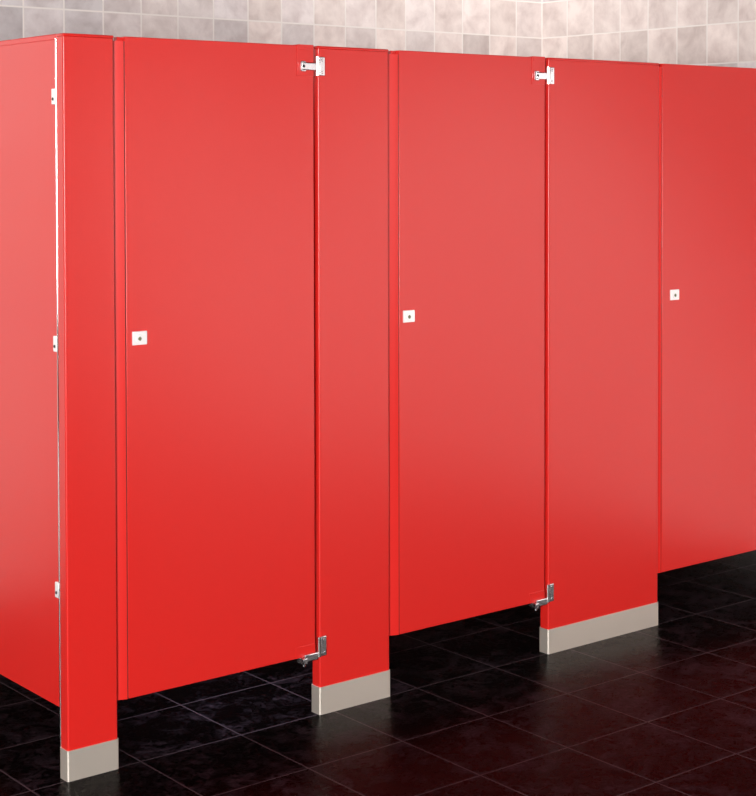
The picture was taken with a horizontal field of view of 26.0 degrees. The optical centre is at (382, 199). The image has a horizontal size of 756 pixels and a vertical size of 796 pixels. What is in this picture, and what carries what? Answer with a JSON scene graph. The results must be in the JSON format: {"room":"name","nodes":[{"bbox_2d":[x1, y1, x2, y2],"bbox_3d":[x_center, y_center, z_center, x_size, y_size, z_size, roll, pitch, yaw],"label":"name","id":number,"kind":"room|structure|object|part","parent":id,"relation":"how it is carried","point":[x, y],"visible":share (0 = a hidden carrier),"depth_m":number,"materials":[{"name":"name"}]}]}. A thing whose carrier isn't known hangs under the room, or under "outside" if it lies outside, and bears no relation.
{"room":"public restroom","nodes":[
{"label":"public restroom","id":0,"kind":"room"},
{"bbox_2d":[0,0,541,56],"bbox_3d":[-1.824,-0.096,5.090,6.384,2.906,0.060,-1,2,-39],"label":"wall","id":1,"kind":"structure","parent":0,"point":[484,27],"depth_m":6.26,"materials":[{"name":"tile"}]},
{"bbox_2d":[0,34,59,706],"bbox_3d":[-1.252,0.399,4.518,0.034,1.615,1.567,-1,2,-39],"label":"panel","id":2,"kind":"object","parent":1,"relation":"attached to","point":[29,561],"visible":0.89,"depth_m":4.03,"materials":[{"name":"red plastic"}]},
{"bbox_3d":[-1.252,-0.400,4.499,0.028,0.015,1.567,-1,2,-39],"label":"moulding","id":3,"kind":"part","parent":2,"relation":"part of","materials":[{"name":"red plastic"}]},
{"bbox_2d":[0,550,755,795],"bbox_3d":[1.333,1.484,1.131,6.604,0.060,10.287,-1,2,-39],"label":"floor","id":4,"kind":"structure","parent":0,"point":[474,706],"depth_m":4.32,"materials":[{"name":"black stone"}]},
{"bbox_2d":[55,33,118,781],"bbox_3d":[-0.708,0.496,3.925,0.140,1.778,0.042,-1,2,-39],"label":"pilaster","id":5,"kind":"object","parent":4,"relation":"on","point":[84,123],"visible":1,"depth_m":3.90,"materials":[{"name":"red plastic"}]},
{"bbox_2d":[312,46,389,714],"bbox_3d":[-0.086,0.482,4.416,0.251,1.778,0.047,-1,2,-39],"label":"pilaster","id":6,"kind":"object","parent":4,"relation":"on","point":[351,668],"visible":0.98,"depth_m":4.40,"materials":[{"name":"red plastic"}]},
{"bbox_2d":[113,37,317,699],"bbox_3d":[-0.416,0.418,4.145,0.598,1.637,0.040,-1,2,-39],"label":"door","id":7,"kind":"structure","parent":6,"relation":"attached to","point":[214,155],"depth_m":4.12,"materials":[{"name":"red plastic"}]},
{"bbox_3d":[-0.641,0.414,3.972,0.031,1.612,0.029,-1,2,-39],"label":"edge moulding","id":8,"kind":"part","parent":7,"relation":"part of","materials":[{"name":"red plastic"}]},
{"bbox_3d":[-0.592,0.339,3.989,0.041,0.034,0.005,-1,2,-39],"label":"latch plate","id":9,"kind":"part","parent":7,"relation":"part of","materials":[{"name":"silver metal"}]},
{"bbox_3d":[-0.197,1.214,4.332,0.050,0.026,0.030,-1,2,-39],"label":"hinge arm","id":10,"kind":"part","parent":7,"relation":"part of","materials":[{"name":"silver metal"}]},
{"bbox_3d":[-0.194,-0.348,4.285,0.050,0.027,0.009,-1,2,-39],"label":"hinge arm","id":11,"kind":"part","parent":7,"relation":"part of","materials":[{"name":"silver metal"}]},
{"bbox_2d":[539,57,658,653],"bbox_3d":[0.670,0.465,5.020,0.496,1.778,0.047,-1,2,-39],"label":"pilaster","id":12,"kind":"object","parent":4,"relation":"on","point":[602,116],"visible":0.98,"depth_m":5.00,"materials":[{"name":"red plastic"}]},
{"bbox_2d":[388,50,547,635],"bbox_3d":[0.246,0.403,4.673,0.596,1.637,0.040,-1,2,-39],"label":"door","id":13,"kind":"structure","parent":12,"relation":"attached to","point":[466,132],"depth_m":4.66,"materials":[{"name":"red plastic"}]},
{"bbox_3d":[0.024,0.399,4.503,0.037,1.612,0.029,-1,2,-39],"label":"edge moulding","id":14,"kind":"part","parent":13,"relation":"part of","materials":[{"name":"red plastic"}]},
{"bbox_3d":[0.073,0.324,4.520,0.041,0.034,0.005,-1,2,-39],"label":"latch plate","id":15,"kind":"part","parent":13,"relation":"part of","materials":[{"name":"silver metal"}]},
{"bbox_3d":[0.464,1.199,4.860,0.050,0.026,0.030,-1,2,-39],"label":"hinge arm","id":16,"kind":"part","parent":13,"relation":"part of","materials":[{"name":"silver metal"}]},
{"bbox_3d":[0.467,-0.363,4.812,0.050,0.027,0.009,-1,2,-39],"label":"hinge arm","id":17,"kind":"part","parent":13,"relation":"part of","materials":[{"name":"silver metal"}]},
{"bbox_2d":[542,0,755,67],"bbox_3d":[3.083,-0.080,4.107,0.060,2.906,7.600,-1,2,-39],"label":"wall","id":18,"kind":"structure","parent":0,"point":[722,33],"depth_m":6.55,"materials":[{"name":"tile"}]},
{"bbox_3d":[1.614,0.444,5.772,0.183,1.778,0.047,-1,2,-39],"label":"pilaster","id":19,"kind":"object","parent":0,"visible":0},
{"bbox_2d":[657,64,755,572],"bbox_3d":[1.205,0.382,5.439,0.868,1.637,0.040,-1,2,-39],"label":"door","id":20,"kind":"structure","parent":19,"relation":"attached to","point":[707,136],"depth_m":5.30,"materials":[{"name":"red plastic"}]},
{"bbox_3d":[0.869,0.380,5.178,0.017,1.612,0.029,-1,2,-39],"label":"edge moulding","id":21,"kind":"part","parent":20,"relation":"part of","materials":[{"name":"red plastic"}]},
{"bbox_3d":[0.930,0.304,5.204,0.041,0.034,0.005,-1,2,-39],"label":"latch plate","id":22,"kind":"part","parent":20,"relation":"part of","materials":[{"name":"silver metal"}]}
]}

